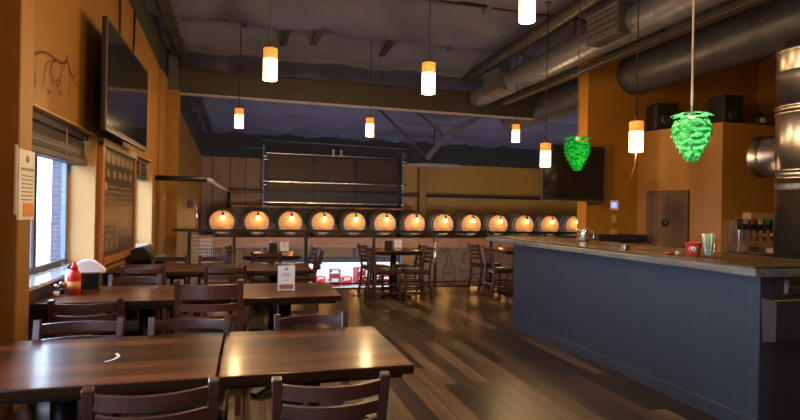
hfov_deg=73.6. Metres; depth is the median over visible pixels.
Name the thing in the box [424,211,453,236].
barrel
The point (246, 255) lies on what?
dining table
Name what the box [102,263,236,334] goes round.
dining table
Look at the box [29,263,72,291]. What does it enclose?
trim
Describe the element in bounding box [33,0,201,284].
wall
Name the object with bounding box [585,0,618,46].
grille
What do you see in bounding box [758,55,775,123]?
wall
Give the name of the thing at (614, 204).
tablet
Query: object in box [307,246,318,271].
chair
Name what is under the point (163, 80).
trim
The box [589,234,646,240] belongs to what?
wall ledge
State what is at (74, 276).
ketchup bottle
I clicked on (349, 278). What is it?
crate
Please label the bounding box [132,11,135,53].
cable
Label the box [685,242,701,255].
bucket
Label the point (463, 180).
wall
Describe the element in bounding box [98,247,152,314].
trim
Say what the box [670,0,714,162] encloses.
lamp
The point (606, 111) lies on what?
wall
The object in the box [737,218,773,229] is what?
tap
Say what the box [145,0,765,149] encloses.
ceiling
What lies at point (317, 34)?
strut
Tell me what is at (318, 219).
barrel
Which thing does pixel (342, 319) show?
chair
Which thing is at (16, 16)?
pillar
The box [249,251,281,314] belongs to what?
chair
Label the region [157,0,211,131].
beam
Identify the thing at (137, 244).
trim
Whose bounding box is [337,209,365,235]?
barrel
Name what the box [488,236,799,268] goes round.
countertop
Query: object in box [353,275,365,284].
crate
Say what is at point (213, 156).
trim
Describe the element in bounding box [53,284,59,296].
shaker
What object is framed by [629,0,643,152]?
pendant lamp
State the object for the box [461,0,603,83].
spiral duct
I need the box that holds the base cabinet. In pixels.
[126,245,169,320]
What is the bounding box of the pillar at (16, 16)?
[0,0,34,419]
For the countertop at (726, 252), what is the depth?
7.50 m
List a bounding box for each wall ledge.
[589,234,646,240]
[744,122,774,125]
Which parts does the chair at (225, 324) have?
post, seat, rail, post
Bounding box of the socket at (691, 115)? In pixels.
[688,111,695,118]
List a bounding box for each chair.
[6,316,124,419]
[47,297,123,416]
[80,377,218,419]
[91,274,161,336]
[120,265,174,334]
[129,315,230,419]
[151,255,188,330]
[173,279,248,415]
[193,255,233,315]
[203,264,246,322]
[222,247,262,309]
[224,244,249,283]
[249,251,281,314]
[271,371,389,419]
[274,311,368,419]
[295,248,323,310]
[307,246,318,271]
[357,243,389,295]
[365,245,401,300]
[396,243,424,294]
[398,246,434,300]
[467,243,500,290]
[481,245,512,297]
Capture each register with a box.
[483,68,510,96]
[587,1,634,47]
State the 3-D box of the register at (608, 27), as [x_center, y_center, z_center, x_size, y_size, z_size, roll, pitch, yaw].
[2.542,-2.234,6.484,0.233,0.360,0.600,1,0,-16]
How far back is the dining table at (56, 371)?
2.14 m
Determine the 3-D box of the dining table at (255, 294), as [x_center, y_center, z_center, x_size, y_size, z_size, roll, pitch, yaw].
[-0.916,1.007,4.235,0.775,0.759,0.760,1,0,-16]
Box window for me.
[29,156,68,274]
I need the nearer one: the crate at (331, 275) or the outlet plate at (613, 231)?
the outlet plate at (613, 231)
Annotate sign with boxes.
[13,144,34,219]
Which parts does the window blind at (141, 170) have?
rail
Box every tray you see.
[746,252,772,254]
[766,248,772,252]
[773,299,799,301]
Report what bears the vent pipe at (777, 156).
on the floor
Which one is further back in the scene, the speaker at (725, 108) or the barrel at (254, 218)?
the barrel at (254, 218)
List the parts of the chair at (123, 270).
post, leg, rail, post, leg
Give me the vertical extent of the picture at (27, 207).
0.075 m
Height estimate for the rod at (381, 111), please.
1.275 m
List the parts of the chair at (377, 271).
post, post, seat frame, seat, leg, leg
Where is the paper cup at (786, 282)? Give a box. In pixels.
[784,279,788,293]
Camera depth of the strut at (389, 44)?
9.05 m
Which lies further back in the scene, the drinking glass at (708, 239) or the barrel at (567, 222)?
the barrel at (567, 222)
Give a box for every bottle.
[65,263,71,291]
[67,261,80,293]
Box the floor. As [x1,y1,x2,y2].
[122,285,718,419]
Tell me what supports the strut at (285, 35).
attached to the ceiling
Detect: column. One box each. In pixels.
[165,89,180,284]
[416,167,425,285]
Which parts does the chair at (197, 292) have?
post, rail, seat, post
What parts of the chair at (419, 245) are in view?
seat, post, post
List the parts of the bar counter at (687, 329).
panel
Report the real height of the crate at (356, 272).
0.300 m
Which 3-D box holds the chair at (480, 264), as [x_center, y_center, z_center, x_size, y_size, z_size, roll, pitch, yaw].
[1.515,1.025,9.784,0.541,0.840,0.410,1,0,-22]
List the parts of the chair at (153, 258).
rail, post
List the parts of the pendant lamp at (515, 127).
lamp shade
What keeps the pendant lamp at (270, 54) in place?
hanging from the ceiling
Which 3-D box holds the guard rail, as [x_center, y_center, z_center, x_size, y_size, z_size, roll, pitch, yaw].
[0.198,0.896,9.728,8.070,1.045,0.070,1,0,-16]
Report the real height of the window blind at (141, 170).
0.272 m
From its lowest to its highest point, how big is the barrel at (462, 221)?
0.849 m
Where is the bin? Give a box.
[761,296,799,341]
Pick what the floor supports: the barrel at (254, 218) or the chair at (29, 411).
the chair at (29, 411)
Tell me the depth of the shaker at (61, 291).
3.80 m
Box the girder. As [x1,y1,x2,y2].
[178,67,535,119]
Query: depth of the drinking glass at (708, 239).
4.08 m
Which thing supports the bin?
hanging from the bar counter at (687, 329)
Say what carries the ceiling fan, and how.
hanging from the ceiling
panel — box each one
[190,233,213,284]
[420,247,513,285]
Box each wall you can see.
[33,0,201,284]
[50,160,62,261]
[200,131,576,285]
[577,55,758,243]
[637,122,774,251]
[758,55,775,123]
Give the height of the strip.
0.060 m
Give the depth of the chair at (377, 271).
8.34 m
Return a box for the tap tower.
[728,212,773,254]
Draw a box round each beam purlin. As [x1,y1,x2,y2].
[212,18,498,50]
[424,0,665,31]
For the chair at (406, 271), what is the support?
on the floor
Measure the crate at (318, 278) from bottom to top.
0.300 m
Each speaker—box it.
[646,103,677,130]
[708,94,742,122]
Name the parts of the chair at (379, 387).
post, rail, post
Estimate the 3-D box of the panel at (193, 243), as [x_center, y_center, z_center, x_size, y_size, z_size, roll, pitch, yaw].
[-3.262,0.843,8.807,0.370,0.920,0.020,1,0,-16]
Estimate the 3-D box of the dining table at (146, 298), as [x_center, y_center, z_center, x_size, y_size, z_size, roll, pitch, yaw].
[-1.882,0.989,3.960,1.220,0.759,0.760,1,0,-16]
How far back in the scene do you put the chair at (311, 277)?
7.35 m
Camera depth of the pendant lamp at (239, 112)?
7.85 m
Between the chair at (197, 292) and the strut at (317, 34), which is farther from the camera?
the strut at (317, 34)
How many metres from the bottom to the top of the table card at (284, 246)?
0.175 m
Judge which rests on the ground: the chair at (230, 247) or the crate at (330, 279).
the crate at (330, 279)
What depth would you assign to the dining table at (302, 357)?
2.31 m
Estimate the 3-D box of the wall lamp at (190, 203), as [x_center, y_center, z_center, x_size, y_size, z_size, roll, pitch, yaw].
[-4.830,0.104,12.454,0.220,0.650,0.200,1,0,-16]
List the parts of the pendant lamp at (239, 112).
lamp shade, cord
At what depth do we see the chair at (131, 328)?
4.37 m
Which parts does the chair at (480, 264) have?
post, post, seat frame, seat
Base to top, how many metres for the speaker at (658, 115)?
0.420 m
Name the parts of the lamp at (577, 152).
rod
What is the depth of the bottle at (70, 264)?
3.90 m
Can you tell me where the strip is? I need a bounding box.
[232,205,414,209]
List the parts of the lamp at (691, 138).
rod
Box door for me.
[242,139,407,278]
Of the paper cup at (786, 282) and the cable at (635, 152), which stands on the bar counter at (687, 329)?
the paper cup at (786, 282)
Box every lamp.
[187,200,197,228]
[234,24,243,127]
[263,0,277,81]
[366,38,373,136]
[422,0,435,94]
[512,54,519,141]
[519,0,535,23]
[540,0,552,166]
[563,0,591,170]
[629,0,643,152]
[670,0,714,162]
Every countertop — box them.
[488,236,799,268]
[726,252,772,256]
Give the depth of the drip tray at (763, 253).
7.58 m
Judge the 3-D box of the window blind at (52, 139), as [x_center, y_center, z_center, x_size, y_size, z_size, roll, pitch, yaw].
[-2.654,-0.542,3.995,0.139,0.287,1.800,1,0,-16]
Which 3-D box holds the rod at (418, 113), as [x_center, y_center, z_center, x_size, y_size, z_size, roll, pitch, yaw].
[0.657,-2.368,13.952,1.097,0.866,0.060,1,0,-16]
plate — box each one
[168,53,178,89]
[611,229,617,233]
[612,215,616,222]
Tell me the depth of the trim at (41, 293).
3.68 m
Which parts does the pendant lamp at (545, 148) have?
lamp shade, cord, cord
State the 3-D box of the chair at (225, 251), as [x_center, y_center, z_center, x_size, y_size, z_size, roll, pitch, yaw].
[-2.211,0.953,7.499,0.541,0.840,0.410,1,0,-22]
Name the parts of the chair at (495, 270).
post, post, seat, seat frame, leg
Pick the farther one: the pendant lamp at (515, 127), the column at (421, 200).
the column at (421, 200)
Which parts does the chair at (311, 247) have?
post, post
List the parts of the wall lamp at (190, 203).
stem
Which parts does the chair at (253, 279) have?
post, seat, seat frame, rail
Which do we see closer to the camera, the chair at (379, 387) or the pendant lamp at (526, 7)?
the chair at (379, 387)
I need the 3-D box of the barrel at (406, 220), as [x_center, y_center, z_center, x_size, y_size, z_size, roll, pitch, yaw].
[0.369,0.440,17.150,0.849,0.849,1.031,1,0,-16]
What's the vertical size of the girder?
0.445 m
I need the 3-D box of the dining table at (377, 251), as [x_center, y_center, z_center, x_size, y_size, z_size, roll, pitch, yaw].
[-0.116,1.029,8.755,0.775,0.759,0.760,1,0,-16]
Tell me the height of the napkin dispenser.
0.232 m
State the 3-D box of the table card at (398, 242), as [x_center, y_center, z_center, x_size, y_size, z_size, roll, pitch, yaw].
[-0.028,0.563,8.623,0.115,0.175,0.070,1,0,-16]
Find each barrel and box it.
[207,207,237,235]
[242,208,270,235]
[275,208,303,235]
[306,209,334,235]
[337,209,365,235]
[366,210,395,236]
[395,210,424,236]
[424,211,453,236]
[452,211,480,236]
[479,212,507,236]
[505,212,533,235]
[530,213,558,235]
[554,213,576,237]
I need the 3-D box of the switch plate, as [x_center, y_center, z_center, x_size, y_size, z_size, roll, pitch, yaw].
[3.568,0.150,8.907,0.085,0.140,0.015,1,0,-16]
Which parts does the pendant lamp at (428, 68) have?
lamp shade, cord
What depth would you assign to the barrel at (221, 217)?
15.27 m
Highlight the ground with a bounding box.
[36,223,388,287]
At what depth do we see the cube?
4.69 m
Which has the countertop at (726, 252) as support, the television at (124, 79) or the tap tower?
the tap tower
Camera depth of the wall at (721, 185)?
8.09 m
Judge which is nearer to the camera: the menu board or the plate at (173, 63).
the menu board
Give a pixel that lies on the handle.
(764, 216)
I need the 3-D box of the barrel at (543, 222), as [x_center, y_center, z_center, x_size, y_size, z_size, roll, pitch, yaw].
[4.986,0.527,18.462,0.849,0.849,1.031,1,0,-16]
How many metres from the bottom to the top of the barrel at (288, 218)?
0.849 m
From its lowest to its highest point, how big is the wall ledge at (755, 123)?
0.369 m
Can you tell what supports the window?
in the wall at (62, 28)
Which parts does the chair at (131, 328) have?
post, seat, rail, post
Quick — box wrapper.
[104,353,119,361]
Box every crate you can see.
[316,276,324,281]
[328,278,340,286]
[329,269,340,277]
[340,276,351,285]
[353,267,365,275]
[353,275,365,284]
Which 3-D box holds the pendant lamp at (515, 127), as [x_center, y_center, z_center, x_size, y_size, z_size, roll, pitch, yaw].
[1.923,-2.122,8.813,0.126,2.001,0.126,1,0,-16]
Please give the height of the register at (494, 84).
0.360 m
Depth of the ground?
34.47 m
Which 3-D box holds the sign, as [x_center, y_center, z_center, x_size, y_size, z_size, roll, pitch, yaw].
[-2.096,-0.149,2.989,0.026,0.410,0.222,1,0,-16]
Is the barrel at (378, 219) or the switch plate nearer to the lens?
the switch plate
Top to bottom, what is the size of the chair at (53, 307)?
0.840 m
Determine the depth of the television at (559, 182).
8.35 m
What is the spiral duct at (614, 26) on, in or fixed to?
hanging from the ceiling
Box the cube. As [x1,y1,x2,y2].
[620,244,629,249]
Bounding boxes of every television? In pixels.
[100,16,147,151]
[540,144,605,201]
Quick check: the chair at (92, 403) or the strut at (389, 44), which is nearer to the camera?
the chair at (92, 403)
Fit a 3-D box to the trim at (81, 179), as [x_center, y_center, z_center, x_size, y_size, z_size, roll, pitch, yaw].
[-2.659,-0.106,4.001,0.228,1.185,1.851,1,0,-16]
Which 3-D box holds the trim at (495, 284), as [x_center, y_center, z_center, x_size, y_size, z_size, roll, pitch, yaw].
[1.058,1.597,10.073,10.200,0.355,0.050,1,0,-16]
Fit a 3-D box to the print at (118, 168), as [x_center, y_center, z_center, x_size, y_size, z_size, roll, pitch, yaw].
[-2.996,-0.077,5.724,0.003,0.960,1.210,1,0,-16]
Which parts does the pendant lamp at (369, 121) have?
lamp shade, cord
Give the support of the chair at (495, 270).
on the floor
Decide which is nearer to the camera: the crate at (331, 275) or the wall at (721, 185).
the wall at (721, 185)
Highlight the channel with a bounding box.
[501,0,769,104]
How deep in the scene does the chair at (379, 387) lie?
1.79 m
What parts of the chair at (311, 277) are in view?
seat, seat frame, post, post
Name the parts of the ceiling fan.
blade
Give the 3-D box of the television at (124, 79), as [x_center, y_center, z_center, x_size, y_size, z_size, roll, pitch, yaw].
[-2.782,-1.144,5.303,0.206,0.940,1.870,1,0,-16]
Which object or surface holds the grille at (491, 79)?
attached to the spiral duct at (614, 26)
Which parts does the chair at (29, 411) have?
post, seat, rail, post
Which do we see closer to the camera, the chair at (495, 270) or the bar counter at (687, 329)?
the bar counter at (687, 329)
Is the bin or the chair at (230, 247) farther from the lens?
the chair at (230, 247)
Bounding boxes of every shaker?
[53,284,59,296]
[58,282,63,293]
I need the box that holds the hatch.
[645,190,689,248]
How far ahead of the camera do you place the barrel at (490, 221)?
17.63 m
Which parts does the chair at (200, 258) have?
post, rail, post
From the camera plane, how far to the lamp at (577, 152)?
5.78 m
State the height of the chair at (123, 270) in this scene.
0.840 m
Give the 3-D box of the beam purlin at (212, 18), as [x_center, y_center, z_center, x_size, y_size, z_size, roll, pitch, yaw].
[3.148,-2.867,9.968,14.000,0.070,0.047,1,0,-16]
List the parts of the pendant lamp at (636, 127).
lamp shade, cord, cord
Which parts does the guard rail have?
post, post, post, post, rail, rail, post, post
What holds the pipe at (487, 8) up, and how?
attached to the ceiling
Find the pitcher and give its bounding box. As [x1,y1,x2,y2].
[577,227,594,241]
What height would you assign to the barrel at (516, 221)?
0.849 m
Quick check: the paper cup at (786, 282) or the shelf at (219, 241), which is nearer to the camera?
the paper cup at (786, 282)
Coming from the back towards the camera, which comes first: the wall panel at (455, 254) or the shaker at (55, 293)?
the wall panel at (455, 254)
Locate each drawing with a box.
[34,51,87,107]
[441,247,474,284]
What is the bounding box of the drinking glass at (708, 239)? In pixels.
[702,233,716,255]
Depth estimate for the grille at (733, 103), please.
8.31 m
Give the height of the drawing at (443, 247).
1.463 m
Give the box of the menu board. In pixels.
[96,137,136,266]
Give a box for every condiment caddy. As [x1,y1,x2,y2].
[269,240,276,252]
[384,238,392,249]
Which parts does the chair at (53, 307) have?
post, rail, post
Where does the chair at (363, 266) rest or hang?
on the floor
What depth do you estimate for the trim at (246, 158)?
16.32 m
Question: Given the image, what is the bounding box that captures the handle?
[742,212,773,219]
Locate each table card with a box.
[278,266,294,290]
[280,242,288,253]
[395,239,401,249]
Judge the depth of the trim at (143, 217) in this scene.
7.80 m
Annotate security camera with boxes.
[752,112,764,121]
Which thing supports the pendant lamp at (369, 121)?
hanging from the ceiling
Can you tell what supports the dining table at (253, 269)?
on the floor
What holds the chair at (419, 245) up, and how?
on the floor
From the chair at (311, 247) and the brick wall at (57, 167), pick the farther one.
the chair at (311, 247)
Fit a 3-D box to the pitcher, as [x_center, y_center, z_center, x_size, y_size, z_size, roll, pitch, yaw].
[2.086,0.278,6.051,0.203,0.160,0.120,1,0,-16]
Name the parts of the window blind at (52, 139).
rail, lift cord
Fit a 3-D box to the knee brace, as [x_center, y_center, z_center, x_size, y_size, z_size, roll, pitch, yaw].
[1.812,-2.191,14.229,2.373,1.803,0.120,1,0,-16]
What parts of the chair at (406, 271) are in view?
leg, seat, seat frame, post, post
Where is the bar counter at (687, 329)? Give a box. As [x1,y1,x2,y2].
[486,236,799,419]
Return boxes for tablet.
[610,200,618,209]
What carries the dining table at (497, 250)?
on the floor
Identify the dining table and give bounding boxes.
[0,332,223,419]
[32,284,231,335]
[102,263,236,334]
[218,326,413,405]
[233,282,341,397]
[236,263,312,330]
[243,252,301,310]
[369,248,422,298]
[492,248,513,294]
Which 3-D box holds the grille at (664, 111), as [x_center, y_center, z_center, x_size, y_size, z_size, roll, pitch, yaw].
[4.310,-1.518,8.640,0.320,0.380,0.012,1,0,-2]
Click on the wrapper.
(117, 354)
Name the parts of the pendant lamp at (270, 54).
lamp shade, cord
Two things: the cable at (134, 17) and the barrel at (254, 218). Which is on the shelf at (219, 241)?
the barrel at (254, 218)
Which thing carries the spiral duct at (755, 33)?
hanging from the ceiling
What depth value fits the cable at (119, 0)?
5.57 m
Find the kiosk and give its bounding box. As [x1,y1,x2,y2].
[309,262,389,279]
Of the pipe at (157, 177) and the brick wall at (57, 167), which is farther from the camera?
the pipe at (157, 177)
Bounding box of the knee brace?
[425,116,481,159]
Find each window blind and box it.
[32,110,87,165]
[136,157,147,180]
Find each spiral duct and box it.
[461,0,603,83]
[470,0,726,106]
[500,0,799,130]
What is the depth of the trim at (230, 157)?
16.19 m
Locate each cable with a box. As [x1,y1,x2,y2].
[119,0,120,33]
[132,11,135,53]
[617,152,636,198]
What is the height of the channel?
1.256 m
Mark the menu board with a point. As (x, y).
(116, 200)
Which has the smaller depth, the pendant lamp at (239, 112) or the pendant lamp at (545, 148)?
the pendant lamp at (545, 148)
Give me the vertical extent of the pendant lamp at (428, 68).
2.074 m
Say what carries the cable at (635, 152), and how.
hanging from the pendant lamp at (636, 127)
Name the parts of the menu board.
trim, panel, rail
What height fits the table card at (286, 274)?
0.196 m
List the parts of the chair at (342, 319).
post, rail, seat, post, seat frame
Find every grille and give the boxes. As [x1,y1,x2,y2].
[482,67,498,95]
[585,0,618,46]
[657,104,676,127]
[725,95,742,122]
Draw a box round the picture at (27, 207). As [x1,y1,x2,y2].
[23,203,32,216]
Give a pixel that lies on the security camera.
(757, 117)
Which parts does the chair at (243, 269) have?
post, rail, post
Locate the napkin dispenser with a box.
[77,259,105,290]
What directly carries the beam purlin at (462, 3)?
attached to the ceiling
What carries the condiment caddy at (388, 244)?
on the dining table at (377, 251)
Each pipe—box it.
[155,175,539,207]
[446,6,492,51]
[745,38,799,286]
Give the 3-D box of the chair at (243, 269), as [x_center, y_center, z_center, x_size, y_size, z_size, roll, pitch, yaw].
[-1.794,0.957,5.461,0.410,0.840,0.541,1,0,-20]
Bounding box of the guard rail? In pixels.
[172,229,576,287]
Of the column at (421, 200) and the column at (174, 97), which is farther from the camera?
the column at (421, 200)
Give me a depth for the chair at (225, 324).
2.74 m
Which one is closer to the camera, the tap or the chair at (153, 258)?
the chair at (153, 258)
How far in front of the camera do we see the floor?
4.76 m
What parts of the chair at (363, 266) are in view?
post, post, seat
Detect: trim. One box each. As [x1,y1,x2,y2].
[28,279,97,340]
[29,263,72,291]
[33,103,96,262]
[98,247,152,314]
[135,154,152,241]
[135,242,153,247]
[156,69,167,254]
[210,156,213,281]
[228,157,230,281]
[244,158,246,262]
[334,284,511,288]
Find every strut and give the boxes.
[280,30,290,46]
[310,25,325,45]
[379,40,396,56]
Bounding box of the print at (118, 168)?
[104,152,132,251]
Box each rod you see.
[378,109,425,155]
[416,112,443,135]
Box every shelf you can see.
[200,236,576,247]
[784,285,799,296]
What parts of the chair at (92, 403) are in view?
post, rail, post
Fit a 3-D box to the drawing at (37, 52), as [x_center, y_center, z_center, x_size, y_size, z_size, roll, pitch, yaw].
[-2.533,-0.992,4.052,0.001,0.388,1.228,1,0,-16]
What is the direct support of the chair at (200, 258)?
on the floor
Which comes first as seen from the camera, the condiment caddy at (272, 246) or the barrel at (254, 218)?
the condiment caddy at (272, 246)
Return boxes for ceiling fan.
[406,129,460,167]

